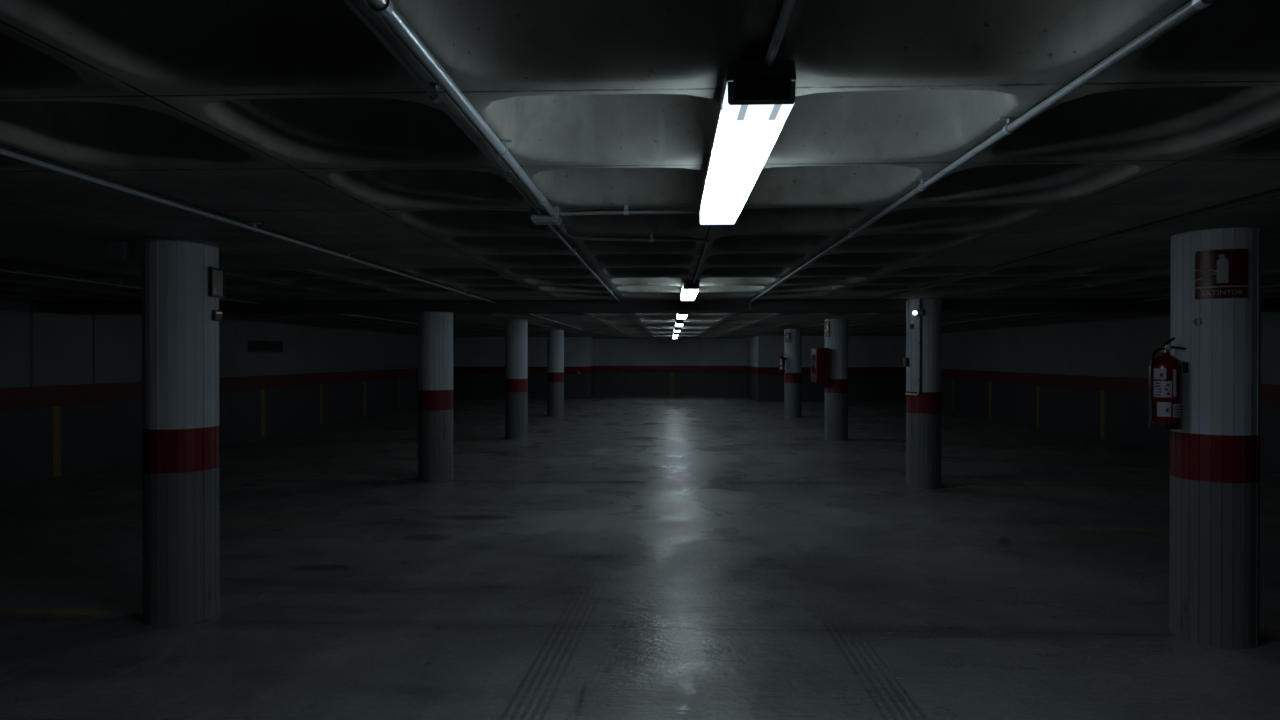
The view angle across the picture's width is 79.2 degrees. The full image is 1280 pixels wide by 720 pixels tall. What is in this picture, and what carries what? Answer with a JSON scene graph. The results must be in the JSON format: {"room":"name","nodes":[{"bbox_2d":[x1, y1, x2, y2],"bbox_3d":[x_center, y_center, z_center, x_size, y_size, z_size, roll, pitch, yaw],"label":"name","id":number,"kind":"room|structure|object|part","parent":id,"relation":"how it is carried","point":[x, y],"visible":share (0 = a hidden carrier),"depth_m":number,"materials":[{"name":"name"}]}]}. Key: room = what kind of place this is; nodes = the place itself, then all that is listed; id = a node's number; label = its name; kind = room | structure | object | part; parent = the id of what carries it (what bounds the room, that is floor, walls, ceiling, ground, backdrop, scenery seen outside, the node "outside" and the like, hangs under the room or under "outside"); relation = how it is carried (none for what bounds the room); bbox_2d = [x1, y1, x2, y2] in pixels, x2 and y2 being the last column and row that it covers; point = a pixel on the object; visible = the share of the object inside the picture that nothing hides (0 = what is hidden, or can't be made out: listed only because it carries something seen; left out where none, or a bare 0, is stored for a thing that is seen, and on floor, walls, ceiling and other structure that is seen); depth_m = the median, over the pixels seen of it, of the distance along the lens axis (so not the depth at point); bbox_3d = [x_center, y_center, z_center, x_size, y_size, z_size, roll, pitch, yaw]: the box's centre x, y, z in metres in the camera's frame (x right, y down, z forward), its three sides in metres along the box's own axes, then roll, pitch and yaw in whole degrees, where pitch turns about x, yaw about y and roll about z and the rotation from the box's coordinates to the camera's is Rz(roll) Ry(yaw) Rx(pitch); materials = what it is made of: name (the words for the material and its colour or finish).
{"room":"parking garage","nodes":[
{"label":"parking garage","id":0,"kind":"room"},
{"bbox_2d":[0,298,417,487],"bbox_3d":[-7.883,0.225,12.606,0.500,2.620,32.200,0,0,2],"label":"wall","id":1,"kind":"structure","parent":0,"point":[71,384],"depth_m":11.61,"materials":[{"name":"paint"}]},
{"bbox_2d":[248,340,282,352],"bbox_3d":[-7.507,-0.270,15.541,0.030,0.240,1.300,0,0,2],"label":"air vent","id":2,"kind":"object","parent":1,"relation":"in","point":[264,346],"visible":1,"depth_m":15.52,"materials":[{"name":"black metal"}]},
{"bbox_2d":[0,0,1279,338],"bbox_3d":[0.464,-0.917,13.688,17.100,0.292,35.000,0,0,2],"label":"ceiling","id":3,"kind":"structure","parent":0,"point":[292,118],"depth_m":2.77,"materials":[{"name":"concrete"}]},
{"bbox_2d":[107,241,134,260],"bbox_3d":[-3.174,-0.667,4.737,0.110,0.116,0.105,0,0,2],"label":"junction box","id":4,"kind":"object","parent":3,"relation":"attached to","point":[116,250],"visible":1,"depth_m":4.68,"materials":[{"name":"grey plastic"}]},
{"bbox_3d":[-3.176,-0.667,4.686,0.100,0.105,0.004,0,0,2],"label":"lid","id":5,"kind":"part","parent":4,"relation":"part of","materials":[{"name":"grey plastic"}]},
{"bbox_2d":[0,269,258,303],"bbox_3d":[-4.922,-0.716,7.491,0.056,0.046,4.610,0,0,2],"label":"conduit","id":6,"kind":"object","parent":3,"relation":"attached to","point":[1,270],"visible":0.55,"depth_m":6.87,"materials":[{"name":"metal"}]},
{"bbox_2d":[0,148,494,302],"bbox_3d":[-2.064,-0.693,3.131,0.057,0.046,13.110,0,0,2],"label":"conduit","id":7,"kind":"object","parent":3,"relation":"attached to","point":[4,152],"visible":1,"depth_m":3.48,"materials":[{"name":"metal"}]},
{"bbox_2d":[341,314,417,323],"bbox_3d":[-4.666,-0.751,14.326,0.056,0.046,7.710,0,0,2],"label":"conduit","id":8,"kind":"object","parent":3,"relation":"attached to","point":[388,319],"visible":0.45,"depth_m":13.94,"materials":[{"name":"metal"}]},
{"bbox_2d":[343,0,540,214],"bbox_3d":[-0.601,-0.679,0.069,0.051,0.043,7.100,0,0,2],"label":"conduit","id":9,"kind":"object","parent":3,"relation":"attached to","point":[435,97],"visible":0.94,"depth_m":1.95,"materials":[{"name":"metal"}]},
{"bbox_2d":[367,0,555,216],"bbox_3d":[-0.543,-0.674,0.067,0.070,0.052,7.100,0,0,2],"label":"conduit","id":10,"kind":"object","parent":3,"relation":"attached to","point":[386,9],"visible":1,"depth_m":1.89,"materials":[{"name":"metal"}]},
{"bbox_2d":[531,207,561,224],"bbox_3d":[-0.445,-0.684,3.681,0.135,0.072,0.110,0,0,2],"label":"junction box","id":11,"kind":"object","parent":3,"relation":"attached to","point":[544,218],"visible":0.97,"depth_m":3.63,"materials":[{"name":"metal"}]},
{"bbox_3d":[-0.445,-0.654,3.681,0.121,0.005,0.096,0,0,2],"label":"lid","id":12,"kind":"part","parent":11,"relation":"part of","materials":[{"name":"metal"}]},
{"bbox_2d":[530,314,582,329],"bbox_3d":[-1.638,-0.755,15.013,0.056,0.046,9.310,0,0,2],"label":"conduit","id":13,"kind":"object","parent":3,"relation":"attached to","point":[530,314],"visible":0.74,"depth_m":14.76,"materials":[{"name":"metal"}]},
{"bbox_2d":[547,225,620,302],"bbox_3d":[-0.359,-0.712,6.680,0.054,0.045,5.890,0,0,2],"label":"conduit","id":14,"kind":"object","parent":3,"relation":"attached to","point":[551,227],"visible":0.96,"depth_m":5.09,"materials":[{"name":"metal"}]},
{"bbox_2d":[560,204,699,215],"bbox_3d":[-0.027,-0.697,3.599,0.703,0.044,0.054,0,0,4],"label":"conduit","id":15,"kind":"object","parent":3,"relation":"attached to","point":[626,211],"visible":0.9,"depth_m":3.59,"materials":[{"name":"metal"}]},
{"bbox_2d":[557,224,708,283],"bbox_3d":[0.292,-0.705,5.322,0.699,0.045,3.462,0,0,18],"label":"conduit","id":16,"kind":"object","parent":3,"relation":"attached to","point":[563,230],"visible":0.99,"depth_m":4.43,"materials":[{"name":"metal"}]},
{"bbox_2d":[37,298,1279,314],"bbox_3d":[0.473,-0.686,9.936,16.400,0.140,0.660,0,0,2],"label":"beam","id":17,"kind":"structure","parent":3,"relation":"attached to","point":[1087,305],"depth_m":9.65,"materials":[{"name":"concrete"}]},
{"bbox_2d":[674,327,680,331],"bbox_3d":[0.928,-0.757,19.260,0.158,0.085,1.622,0,0,2],"label":"ceiling light","id":18,"kind":"object","parent":3,"relation":"attached to","point":[676,329],"visible":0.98,"depth_m":18.48,"materials":[{"name":"grey plastic"}]},
{"bbox_2d":[675,320,683,326],"bbox_3d":[0.789,-0.738,15.563,0.158,0.085,1.622,0,0,2],"label":"ceiling light","id":19,"kind":"object","parent":3,"relation":"attached to","point":[679,323],"visible":0.96,"depth_m":14.78,"materials":[{"name":"grey plastic"}]},
{"bbox_2d":[677,313,687,319],"bbox_3d":[0.666,-0.721,12.265,0.158,0.085,1.622,0,0,2],"label":"ceiling light","id":20,"kind":"object","parent":3,"relation":"attached to","point":[680,316],"visible":0.7,"depth_m":12.05,"materials":[{"name":"grey plastic"}]},
{"bbox_2d":[681,280,699,300],"bbox_3d":[0.501,-0.698,7.868,0.158,0.085,1.622,0,0,2],"label":"ceiling light","id":21,"kind":"object","parent":3,"relation":"attached to","point":[689,291],"visible":0.99,"depth_m":7.27,"materials":[{"name":"grey plastic"}]},
{"bbox_2d":[699,60,795,224],"bbox_3d":[0.299,-0.642,2.502,0.158,0.142,1.622,0,0,2],"label":"ceiling light","id":22,"kind":"object","parent":3,"relation":"attached to","point":[757,99],"visible":1,"depth_m":1.93,"materials":[{"name":"grey plastic"}]},
{"bbox_2d":[764,0,795,65],"bbox_3d":[0.193,-0.662,-0.870,0.057,0.067,5.283,0,0,2],"label":"conduit","id":23,"kind":"object","parent":3,"relation":"attached to","point":[788,5],"visible":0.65,"depth_m":1.56,"materials":[{"name":"metal"}]},
{"bbox_2d":[749,0,1214,309],"bbox_3d":[1.114,-0.651,3.013,0.059,0.130,13.112,0,0,2],"label":"conduit","id":24,"kind":"object","parent":3,"relation":"attached to","point":[1192,6],"visible":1,"depth_m":2.06,"materials":[{"name":"metal"}]},
{"bbox_2d":[875,188,1279,300],"bbox_3d":[2.643,-0.703,2.954,0.052,0.024,13.110,0,0,2],"label":"conduit","id":25,"kind":"object","parent":3,"relation":"attached to","point":[1278,189],"visible":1,"depth_m":4.30,"materials":[{"name":"black plastic"}]},
{"bbox_2d":[0,396,1279,719],"bbox_3d":[0.614,1.629,13.695,17.712,0.200,35.638,0,0,2],"label":"floor","id":26,"kind":"structure","parent":0,"point":[627,557],"depth_m":5.37,"materials":[{"name":"concrete"}]},
{"bbox_2d":[141,237,220,625],"bbox_3d":[-2.834,0.425,4.782,0.418,2.300,0.419,0,0,2],"label":"concrete column","id":27,"kind":"structure","parent":26,"relation":"on","point":[181,454],"depth_m":4.61,"materials":[{"name":"paint"}]},
{"bbox_2d":[209,267,224,297],"bbox_3d":[-2.618,-0.478,4.791,0.016,0.180,0.164,0,0,-4],"label":"electrical box","id":28,"kind":"object","parent":27,"relation":"attached to","point":[216,275],"visible":1,"depth_m":4.78,"materials":[{"name":"black plastic"}]},
{"bbox_3d":[-2.618,-0.478,4.791,0.006,0.158,0.144,0,0,-4],"label":"panel","id":29,"kind":"part","parent":28,"relation":"part of","materials":[{"name":"grey plastic"}]},
{"bbox_2d":[212,310,221,320],"bbox_3d":[-2.616,-0.276,4.792,0.024,0.068,0.090,0,0,-4],"label":"lamp","id":30,"kind":"object","parent":27,"relation":"attached to","point":[216,314],"visible":1,"depth_m":4.77,"materials":[{"name":"grey plastic"}]},
{"bbox_2d":[418,312,453,481],"bbox_3d":[-2.654,0.466,10.058,0.452,2.165,0.454,0,0,2],"label":"concrete column","id":31,"kind":"structure","parent":26,"relation":"on","point":[435,329],"depth_m":9.87,"materials":[{"name":"paint"}]},
{"bbox_2d":[505,319,527,439],"bbox_3d":[-2.390,0.373,14.972,0.436,2.300,0.440,0,0,2],"label":"concrete column","id":32,"kind":"structure","parent":26,"relation":"on","point":[516,330],"depth_m":14.79,"materials":[{"name":"paint"}]},
{"bbox_2d":[547,330,563,415],"bbox_3d":[-2.271,0.343,20.801,0.460,2.300,0.460,0,0,2],"label":"concrete column","id":33,"kind":"structure","parent":26,"relation":"on","point":[555,338],"depth_m":20.61,"materials":[{"name":"paint"}]},
{"bbox_2d":[784,329,801,417],"bbox_3d":[3.991,0.346,20.196,0.447,2.300,0.448,0,0,2],"label":"concrete column","id":34,"kind":"structure","parent":26,"relation":"on","point":[793,350],"depth_m":20.01,"materials":[{"name":"paint"}]},
{"bbox_2d":[778,352,786,371],"bbox_3d":[3.682,0.052,19.979,0.193,0.514,0.180,0,0,22],"label":"fire extinguisher","id":35,"kind":"object","parent":34,"relation":"attached to","point":[781,368],"visible":1,"depth_m":19.91,"materials":[{"name":"red metal"}]},
{"bbox_2d":[785,332,790,342],"bbox_3d":[3.825,-0.584,20.054,0.036,0.270,0.221,0,0,-41],"label":"sign","id":36,"kind":"object","parent":34,"relation":"attached to","point":[787,334],"visible":1,"depth_m":20.03,"materials":[{"name":"metal"}]},
{"bbox_2d":[824,319,847,440],"bbox_3d":[3.746,0.374,14.782,0.438,2.300,0.440,0,0,2],"label":"concrete column","id":37,"kind":"structure","parent":26,"relation":"on","point":[836,390],"depth_m":14.59,"materials":[{"name":"paint"}]},
{"bbox_2d":[811,348,828,382],"bbox_3d":[3.399,0.099,14.734,0.263,0.650,0.600,0,0,2],"label":"cabinet","id":38,"kind":"object","parent":37,"relation":"attached to","point":[819,356],"visible":1,"depth_m":14.44,"materials":[{"name":"red metal"}]},
{"bbox_3d":[3.306,0.084,14.737,0.002,0.360,0.400,0,0,2],"label":"viewing pane","id":39,"kind":"part","parent":38,"relation":"part of","materials":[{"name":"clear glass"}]},
{"bbox_3d":[3.318,0.099,14.737,0.019,0.640,0.590,0,0,2],"label":"door","id":40,"kind":"part","parent":38,"relation":"part of","materials":[{"name":"red paint"}]},
{"bbox_2d":[824,321,829,336],"bbox_3d":[3.547,-0.586,14.728,0.038,0.300,0.232,0,0,-14],"label":"sign","id":41,"kind":"object","parent":37,"relation":"attached to","point":[826,323],"visible":1,"depth_m":14.68,"materials":[{"name":"plastic"}]},
{"bbox_2d":[906,298,941,488],"bbox_3d":[3.491,0.401,9.517,0.418,2.300,0.418,0,0,2],"label":"concrete column","id":42,"kind":"structure","parent":26,"relation":"on","point":[923,410],"depth_m":9.35,"materials":[{"name":"paint"}]},
{"bbox_2d":[903,358,908,366],"bbox_3d":[3.259,0.026,9.484,0.054,0.110,0.080,0,0,-8],"label":"switch box","id":43,"kind":"object","parent":42,"relation":"attached to","point":[905,360],"visible":1,"depth_m":9.45,"materials":[{"name":"black plastic"}]},
{"bbox_2d":[906,301,907,357],"bbox_3d":[3.275,-0.379,9.499,0.015,0.700,0.015,0,0,-20],"label":"conduit riser","id":44,"kind":"object","parent":42,"relation":"attached to","point":[906,301],"visible":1,"depth_m":9.49,"materials":[{"name":"white paint"}]},
{"bbox_2d":[912,310,923,315],"bbox_3d":[3.346,-0.568,9.309,0.126,0.070,0.082,0,0,40],"label":"lamp","id":45,"kind":"object","parent":42,"relation":"attached to","point":[915,312],"visible":1,"depth_m":9.29,"materials":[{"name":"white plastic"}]},
{"bbox_2d":[919,299,921,393],"bbox_3d":[3.380,-0.161,9.327,0.036,1.145,0.026,0,0,30],"label":"conduit riser","id":46,"kind":"object","parent":42,"relation":"attached to","point":[920,305],"visible":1,"depth_m":9.32,"materials":[{"name":"black plastic"}]},
{"bbox_2d":[1169,228,1260,648],"bbox_3d":[3.288,0.427,4.433,0.423,2.300,0.425,0,0,2],"label":"concrete column","id":47,"kind":"structure","parent":26,"relation":"on","point":[1214,566],"depth_m":4.26,"materials":[{"name":"paint"}]},
{"bbox_2d":[1148,337,1187,428],"bbox_3d":[2.981,0.128,4.365,0.194,0.514,0.181,0,0,32],"label":"fire extinguisher","id":48,"kind":"object","parent":47,"relation":"attached to","point":[1165,371],"visible":1,"depth_m":4.31,"materials":[{"name":"red metal"}]},
{"bbox_2d":[1153,368,1183,416],"bbox_3d":[2.958,0.183,4.317,0.150,0.270,0.067,0,0,2],"label":"print","id":49,"kind":"object","parent":48,"relation":"attached to","point":[1167,382],"depth_m":4.30,"materials":[{"name":"paper"}]},
{"bbox_3d":[2.982,-0.101,4.368,0.075,0.058,0.020,0,0,-3],"label":"squeeze lever","id":50,"kind":"part","parent":48,"relation":"part of","materials":[{"name":"black plastic"}]},
{"bbox_3d":[3.018,-0.069,4.371,0.129,0.022,0.022,0,0,-4],"label":"carry handle","id":51,"kind":"part","parent":48,"relation":"part of","materials":[{"name":"black plastic"}]},
{"bbox_2d":[1193,248,1248,299],"bbox_3d":[3.194,-0.472,4.254,0.252,0.275,0.046,0,0,28],"label":"sign","id":52,"kind":"object","parent":47,"relation":"attached to","point":[1218,273],"visible":1,"depth_m":4.24,"materials":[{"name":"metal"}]},
{"bbox_2d":[453,336,905,401],"bbox_3d":[0.946,0.139,29.186,16.900,2.620,4.000,0,0,2],"label":"wall","id":53,"kind":"structure","parent":0,"point":[748,367],"depth_m":28.64,"materials":[{"name":"paint"}]},
{"bbox_2d":[942,312,1279,473],"bbox_3d":[8.908,0.221,13.377,0.200,2.620,35.000,0,0,2],"label":"wall","id":54,"kind":"structure","parent":0,"point":[1084,378],"depth_m":15.74,"materials":[{"name":"paint"}]}
]}

